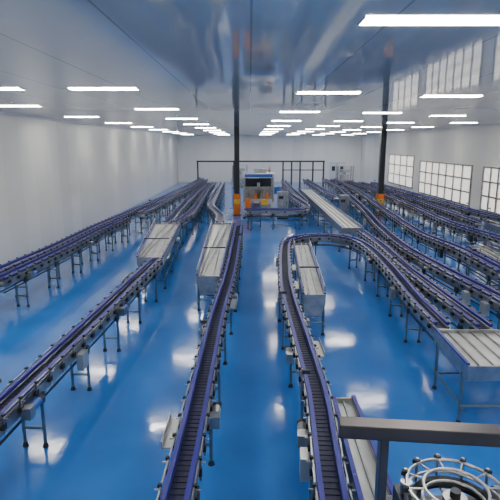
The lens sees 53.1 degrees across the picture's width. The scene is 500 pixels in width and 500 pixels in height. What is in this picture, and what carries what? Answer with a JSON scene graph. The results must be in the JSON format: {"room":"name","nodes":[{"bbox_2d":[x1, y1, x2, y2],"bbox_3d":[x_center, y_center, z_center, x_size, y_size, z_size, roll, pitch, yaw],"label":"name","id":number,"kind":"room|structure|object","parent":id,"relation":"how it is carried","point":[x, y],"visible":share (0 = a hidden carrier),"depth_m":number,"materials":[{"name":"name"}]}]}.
{"room":"factory floor","nodes":[
{"label":"factory floor","id":0,"kind":"room"},
{"bbox_2d":[0,114,178,265],"bbox_3d":[-7.900,-3.876,25.753,0.200,5.000,58.000,0,12,0],"label":"wall","id":1,"kind":"structure","parent":0,"point":[58,180],"depth_m":21.25,"materials":[{"name":"white paint"}]},
{"bbox_2d":[0,112,177,135],"bbox_3d":[-7.770,-6.293,25.246,0.060,0.060,58.000,0,12,0],"label":"trim","id":2,"kind":"structure","parent":1,"relation":"attached to","point":[2,113],"depth_m":21.03,"materials":[{"name":"grey metal"}]},
{"bbox_2d":[41,181,178,251],"bbox_3d":[-7.780,-1.488,26.255,0.040,0.120,58.000,0,12,0],"label":"baseboard","id":3,"kind":"structure","parent":1,"relation":"attached to","point":[127,208],"depth_m":34.80,"materials":[{"name":"white ceramic"}]},
{"bbox_2d":[0,182,499,499],"bbox_3d":[2.100,-1.331,26.288,19.800,0.200,58.000,0,12,0],"label":"floor","id":4,"kind":"structure","parent":0,"point":[104,441],"depth_m":8.98,"materials":[{"name":"blue paint"}]},
{"bbox_2d":[0,217,130,306],"bbox_3d":[-5.515,0.102,16.471,0.536,1.030,9.907,1,12,3],"label":"conveyor","id":5,"kind":"object","parent":4,"relation":"on","point":[26,271],"visible":1,"depth_m":14.31,"materials":[{"name":"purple metal"}]},
{"bbox_2d":[0,257,162,447],"bbox_3d":[-2.835,1.726,8.229,0.594,1.240,11.104,1,12,3],"label":"conveyor","id":6,"kind":"object","parent":4,"relation":"on","point":[23,396],"visible":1,"depth_m":7.72,"materials":[{"name":"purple metal"}]},
{"bbox_2d":[0,177,203,297],"bbox_3d":[-5.463,-1.831,25.163,0.821,1.240,44.155,1,12,3],"label":"conveyor","id":7,"kind":"object","parent":4,"relation":"on","point":[134,211],"visible":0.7,"depth_m":18.50,"materials":[{"name":"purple metal"}]},
{"bbox_2d":[136,220,181,288],"bbox_3d":[-3.068,-0.051,16.849,1.075,1.175,6.296,-1,12,-3],"label":"table","id":8,"kind":"object","parent":4,"relation":"on","point":[160,239],"visible":0.84,"depth_m":15.93,"materials":[{"name":"silver metal"}]},
{"bbox_2d":[138,179,207,232],"bbox_3d":[-4.385,-3.628,34.233,0.637,1.030,23.631,0,12,2],"label":"conveyor","id":9,"kind":"object","parent":4,"relation":"on","point":[154,208],"visible":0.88,"depth_m":27.17,"materials":[{"name":"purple metal"}]},
{"bbox_2d":[162,182,210,243],"bbox_3d":[-3.448,-2.950,31.006,0.644,1.030,22.213,0,12,-1],"label":"conveyor","id":10,"kind":"object","parent":4,"relation":"on","point":[182,208],"visible":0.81,"depth_m":26.43,"materials":[{"name":"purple metal"}]},
{"bbox_2d":[173,182,215,243],"bbox_3d":[-2.840,-2.960,31.050,0.770,1.030,22.123,0,12,0],"label":"conveyor","id":11,"kind":"object","parent":4,"relation":"on","point":[195,209],"visible":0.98,"depth_m":24.60,"materials":[{"name":"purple metal"}]},
{"bbox_2d":[154,223,243,499],"bbox_3d":[-0.541,1.088,11.264,0.607,1.240,17.313,0,12,1],"label":"conveyor","id":12,"kind":"object","parent":4,"relation":"on","point":[200,415],"visible":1,"depth_m":6.19,"materials":[{"name":"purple metal"}]},
{"bbox_2d":[196,219,232,310],"bbox_3d":[-1.085,0.154,15.870,0.898,1.175,8.230,0,12,0],"label":"table","id":13,"kind":"object","parent":4,"relation":"on","point":[211,262],"visible":0.76,"depth_m":13.62,"materials":[{"name":"silver metal"}]},
{"bbox_2d":[207,182,225,223],"bbox_3d":[-2.025,-2.948,30.994,1.023,1.030,22.244,-1,12,-3],"label":"conveyor","id":14,"kind":"object","parent":4,"relation":"on","point":[219,191],"visible":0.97,"depth_m":26.55,"materials":[{"name":"silver metal"}]},
{"bbox_2d":[233,127,240,215],"bbox_3d":[-0.750,-4.492,28.689,0.450,5.000,0.450,0,12,0],"label":"steel column","id":15,"kind":"structure","parent":4,"relation":"on","point":[237,195],"depth_m":28.73,"materials":[{"name":"black metal"}]},
{"bbox_2d":[231,164,247,186],"bbox_3d":[-1.000,-7.321,49.042,1.600,2.170,1.200,0,12,0],"label":"machine","id":16,"kind":"object","parent":4,"relation":"on","point":[240,169],"visible":0.42,"depth_m":48.55,"materials":[{"name":"silver metal"}]},
{"bbox_2d":[250,201,261,226],"bbox_3d":[0.319,-1.902,26.014,0.624,1.030,2.817,0,12,0],"label":"conveyor","id":17,"kind":"object","parent":4,"relation":"on","point":[253,205],"visible":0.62,"depth_m":25.80,"materials":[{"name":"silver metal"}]},
{"bbox_2d":[196,161,324,187],"bbox_3d":[1.000,-7.105,47.044,12.100,2.570,0.300,0,12,0],"label":"gantry","id":18,"kind":"object","parent":4,"relation":"on","point":[196,161],"visible":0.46,"depth_m":46.85,"materials":[{"name":"black metal"}]},
{"bbox_2d":[242,165,279,217],"bbox_3d":[0.620,-3.353,28.448,2.080,2.870,1.940,0,12,0],"label":"machine","id":19,"kind":"object","parent":4,"relation":"on","point":[258,185],"visible":0.88,"depth_m":28.11,"materials":[{"name":"silver metal"}]},
{"bbox_2d":[244,185,310,229],"bbox_3d":[1.409,-2.920,30.884,3.393,1.020,14.436,0,12,0],"label":"conveyor","id":20,"kind":"object","parent":4,"relation":"on","point":[303,207],"visible":0.79,"depth_m":24.21,"materials":[{"name":"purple metal"}]},
{"bbox_2d":[277,191,288,218],"bbox_3d":[1.800,-2.467,27.559,0.600,1.500,0.495,0,12,0],"label":"cabinet","id":21,"kind":"object","parent":4,"relation":"on","point":[282,196],"visible":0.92,"depth_m":27.31,"materials":[{"name":"silver metal"}]},
{"bbox_2d":[280,180,308,217],"bbox_3d":[2.950,-3.937,35.703,0.539,1.030,16.613,0,12,-1],"label":"conveyor","id":22,"kind":"object","parent":4,"relation":"on","point":[285,183],"visible":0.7,"depth_m":33.60,"materials":[{"name":"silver metal"}]},
{"bbox_2d":[292,238,325,335],"bbox_3d":[1.474,0.740,13.081,0.578,1.175,5.559,1,12,3],"label":"table","id":23,"kind":"object","parent":4,"relation":"on","point":[312,290],"visible":0.88,"depth_m":11.36,"materials":[{"name":"silver metal"}]},
{"bbox_2d":[302,178,338,207],"bbox_3d":[5.035,-4.399,37.904,0.669,1.030,16.117,0,12,-1],"label":"conveyor","id":24,"kind":"object","parent":4,"relation":"on","point":[327,194],"visible":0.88,"depth_m":34.36,"materials":[{"name":"silver metal"}]},
{"bbox_2d":[299,188,362,251],"bbox_3d":[3.850,-2.123,27.092,0.890,1.020,17.135,0,12,0],"label":"table","id":25,"kind":"object","parent":4,"relation":"on","point":[341,221],"visible":0.83,"depth_m":22.97,"materials":[{"name":"silver metal"}]},
{"bbox_2d":[339,195,349,215],"bbox_3d":[5.215,-2.389,27.677,0.529,1.300,0.495,0,12,0],"label":"cabinet","id":26,"kind":"object","parent":4,"relation":"on","point":[344,204],"visible":0.8,"depth_m":27.43,"materials":[{"name":"silver metal"}]},
{"bbox_2d":[335,165,354,182],"bbox_3d":[8.900,-6.910,47.085,1.600,2.170,1.200,0,12,0],"label":"machine","id":27,"kind":"object","parent":4,"relation":"on","point":[344,176],"visible":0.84,"depth_m":46.65,"materials":[{"name":"silver metal"}]},
{"bbox_2d":[332,395,392,499],"bbox_3d":[1.093,2.573,4.730,0.424,1.020,3.030,0,12,0],"label":"table","id":28,"kind":"object","parent":4,"relation":"on","point":[361,455],"visible":0.52,"depth_m":4.97,"materials":[{"name":"silver metal"}]},
{"bbox_2d":[276,232,450,499],"bbox_3d":[2.103,1.332,10.103,3.117,1.240,15.055,1,12,3],"label":"conveyor","id":29,"kind":"object","parent":4,"relation":"on","point":[325,472],"visible":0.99,"depth_m":7.92,"materials":[{"name":"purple metal"}]},
{"bbox_2d":[375,127,386,215],"bbox_3d":[7.550,-4.492,28.689,0.450,5.000,0.450,0,12,0],"label":"steel column","id":30,"kind":"structure","parent":4,"relation":"on","point":[380,195],"depth_m":28.59,"materials":[{"name":"black metal"}]},
{"bbox_2d":[322,179,499,328],"bbox_3d":[5.655,-2.161,26.737,1.344,1.240,38.953,1,12,3],"label":"conveyor","id":31,"kind":"object","parent":4,"relation":"on","point":[488,297],"visible":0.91,"depth_m":13.02,"materials":[{"name":"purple metal"}]},
{"bbox_2d":[330,178,499,311],"bbox_3d":[6.781,-2.681,28.708,1.002,1.347,34.840,1,12,3],"label":"conveyor","id":32,"kind":"object","parent":4,"relation":"on","point":[490,268],"visible":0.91,"depth_m":15.75,"materials":[{"name":"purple metal"}]},
{"bbox_2d":[338,416,499,499],"bbox_3d":[1.055,2.128,2.255,1.397,2.908,0.174,1,12,6],"label":"guard railing","id":33,"kind":"object","parent":4,"relation":"on","point":[382,430],"visible":1,"depth_m":1.98,"materials":[{"name":"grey metal"}]},
{"bbox_2d":[359,182,481,242],"bbox_3d":[9.303,-3.063,31.033,0.818,1.240,22.117,0,12,0],"label":"conveyor","id":34,"kind":"object","parent":4,"relation":"on","point":[463,218],"visible":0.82,"depth_m":24.51,"materials":[{"name":"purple metal"}]},
{"bbox_2d":[344,180,499,248],"bbox_3d":[8.243,-2.248,26.606,0.786,1.463,35.118,0,12,1],"label":"conveyor","id":35,"kind":"object","parent":4,"relation":"on","point":[458,228],"visible":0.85,"depth_m":21.17,"materials":[{"name":"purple metal"}]},
{"bbox_2d":[356,230,493,331],"bbox_3d":[4.001,0.646,13.368,0.683,1.240,9.818,0,12,0],"label":"conveyor","id":36,"kind":"object","parent":4,"relation":"on","point":[460,311],"visible":0.81,"depth_m":10.59,"materials":[{"name":"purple metal"}]},
{"bbox_2d":[370,180,499,228],"bbox_3d":[10.491,-2.865,30.053,0.691,1.255,24.101,0,12,-1],"label":"conveyor","id":37,"kind":"object","parent":4,"relation":"on","point":[478,213],"visible":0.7,"depth_m":25.81,"materials":[{"name":"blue metal"}]},
{"bbox_2d":[386,453,499,499],"bbox_3d":[0.970,2.260,2.375,0.700,2.600,0.451,0,12,0],"label":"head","id":38,"kind":"object","parent":4,"relation":"on","point":[404,490],"visible":1,"depth_m":2.22},
{"bbox_2d":[432,327,499,422],"bbox_3d":[3.678,1.936,7.764,1.334,1.020,1.430,0,12,0],"label":"table","id":39,"kind":"object","parent":4,"relation":"on","point":[475,353],"visible":0.98,"depth_m":7.62,"materials":[{"name":"silver metal"}]},
{"bbox_2d":[463,240,499,288],"bbox_3d":[6.800,0.832,12.641,0.789,1.175,5.675,1,12,3],"label":"table","id":40,"kind":"object","parent":4,"relation":"on","point":[491,252],"visible":0.48,"depth_m":14.51,"materials":[{"name":"silver metal"}]},
{"bbox_2d":[484,219,499,245],"bbox_3d":[9.550,-0.010,16.653,0.889,1.175,6.673,1,12,3],"label":"table","id":41,"kind":"object","parent":4,"relation":"on","point":[494,227],"visible":0.65,"depth_m":19.25,"materials":[{"name":"silver metal"}]},
{"bbox_2d":[0,0,499,134],"bbox_3d":[2.100,-6.420,25.219,19.800,0.200,58.000,0,12,0],"label":"ceiling","id":42,"kind":"structure","parent":0,"point":[226,65],"depth_m":6.35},
{"bbox_2d":[0,88,25,89],"bbox_3d":[-4.750,-2.924,9.093,1.252,0.014,0.270,0,12,0],"label":"recessed light","id":43,"kind":"object","parent":42,"relation":"in","point":[0,88],"visible":1,"depth_m":9.09,"materials":[{"name":"white plastic"}]},
{"bbox_2d":[0,106,42,106],"bbox_3d":[-6.100,-3.767,13.106,1.252,0.014,0.270,0,12,0],"label":"recessed light","id":44,"kind":"object","parent":42,"relation":"in","point":[0,106],"visible":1,"depth_m":13.10,"materials":[{"name":"white plastic"}]},
{"bbox_2d":[67,88,139,89],"bbox_3d":[-2.650,-2.924,9.093,1.252,0.014,0.270,0,12,0],"label":"recessed light","id":45,"kind":"object","parent":42,"relation":"in","point":[67,88],"visible":1,"depth_m":9.00,"materials":[{"name":"white plastic"}]},
{"bbox_2d":[135,109,179,109],"bbox_3d":[-2.650,-4.013,14.280,1.252,0.014,0.270,0,12,0],"label":"recessed light","id":46,"kind":"object","parent":42,"relation":"in","point":[135,109],"visible":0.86,"depth_m":14.20,"materials":[{"name":"white plastic"}]},
{"bbox_2d":[279,112,319,112],"bbox_3d":[1.530,-4.260,15.454,1.252,0.014,0.270,0,12,0],"label":"recessed light","id":47,"kind":"object","parent":42,"relation":"in","point":[279,112],"visible":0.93,"depth_m":15.52,"materials":[{"name":"white plastic"}]},
{"bbox_2d":[296,92,361,93],"bbox_3d":[1.530,-3.068,9.778,1.252,0.014,0.270,0,12,0],"label":"recessed light","id":48,"kind":"object","parent":42,"relation":"in","point":[296,92],"visible":1,"depth_m":9.69,"materials":[{"name":"white plastic"}]},
{"bbox_2d":[333,121,362,121],"bbox_3d":[4.200,-5.514,21.424,1.252,0.014,0.270,0,12,0],"label":"recessed light","id":49,"kind":"object","parent":42,"relation":"in","point":[333,121],"visible":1,"depth_m":21.46,"materials":[{"name":"white plastic"}]},
{"bbox_2d":[361,113,400,113],"bbox_3d":[4.200,-4.363,15.944,1.252,0.014,0.270,0,12,0],"label":"recessed light","id":50,"kind":"object","parent":42,"relation":"in","point":[361,113],"visible":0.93,"depth_m":16.01,"materials":[{"name":"white plastic"}]},
{"bbox_2d":[357,16,499,25],"bbox_3d":[1.530,-1.876,4.102,1.252,0.014,0.270,0,12,0],"label":"recessed light","id":51,"kind":"object","parent":42,"relation":"in","point":[365,21],"visible":1,"depth_m":4.08,"materials":[{"name":"white plastic"}]},
{"bbox_2d":[420,96,481,96],"bbox_3d":[4.200,-3.212,10.463,1.252,0.014,0.270,0,12,0],"label":"recessed light","id":52,"kind":"object","parent":42,"relation":"in","point":[420,96],"visible":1,"depth_m":10.40,"materials":[{"name":"white plastic"}]},
{"bbox_2d":[177,135,361,180],"bbox_3d":[2.100,-9.856,54.232,20.200,5.000,0.200,0,12,0],"label":"wall","id":53,"kind":"structure","parent":0,"point":[191,148],"depth_m":54.01,"materials":[{"name":"white paint"}]},
{"bbox_2d":[179,181,358,181],"bbox_3d":[2.100,-7.444,54.616,19.700,0.120,0.040,0,12,0],"label":"baseboard","id":54,"kind":"structure","parent":53,"relation":"attached to","point":[179,181],"depth_m":54.58,"materials":[{"name":"white ceramic"}]},
{"bbox_2d":[329,162,345,179],"bbox_3d":[9.500,-8.453,54.361,1.800,2.200,0.085,0,12,0],"label":"door","id":55,"kind":"structure","parent":53,"relation":"in","point":[332,168],"depth_m":54.25,"materials":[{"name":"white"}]},
{"bbox_2d":[360,125,499,222],"bbox_3d":[12.100,-3.876,25.753,0.200,5.000,58.000,0,12,0],"label":"wall","id":56,"kind":"structure","parent":0,"point":[479,147],"depth_m":31.50,"materials":[{"name":"white paint"}]},
{"bbox_2d":[388,154,414,188],"bbox_3d":[11.947,-6.364,39.791,0.077,2.390,6.640,0,12,0],"label":"window","id":57,"kind":"structure","parent":56,"relation":"in","point":[401,167],"depth_m":39.46,"materials":[{"name":"white glass"}]},
{"bbox_2d":[361,124,499,135],"bbox_3d":[11.970,-6.293,25.246,0.060,0.060,58.000,0,12,0],"label":"trim","id":58,"kind":"structure","parent":56,"relation":"attached to","point":[490,124],"depth_m":30.85,"materials":[{"name":"grey metal"}]},
{"bbox_2d":[418,160,473,206],"bbox_3d":[11.947,-4.314,31.128,0.077,2.240,8.440,0,12,0],"label":"window","id":59,"kind":"structure","parent":56,"relation":"in","point":[445,181],"depth_m":30.28,"materials":[{"name":"glass"},{"name":"white painted metal"}]},
{"bbox_2d":[479,166,499,213],"bbox_3d":[11.947,-2.845,24.130,0.077,2.240,3.340,0,12,0],"label":"window","id":60,"kind":"structure","parent":56,"relation":"in","point":[490,186],"depth_m":24.76,"materials":[{"name":"white glass"}]}
]}

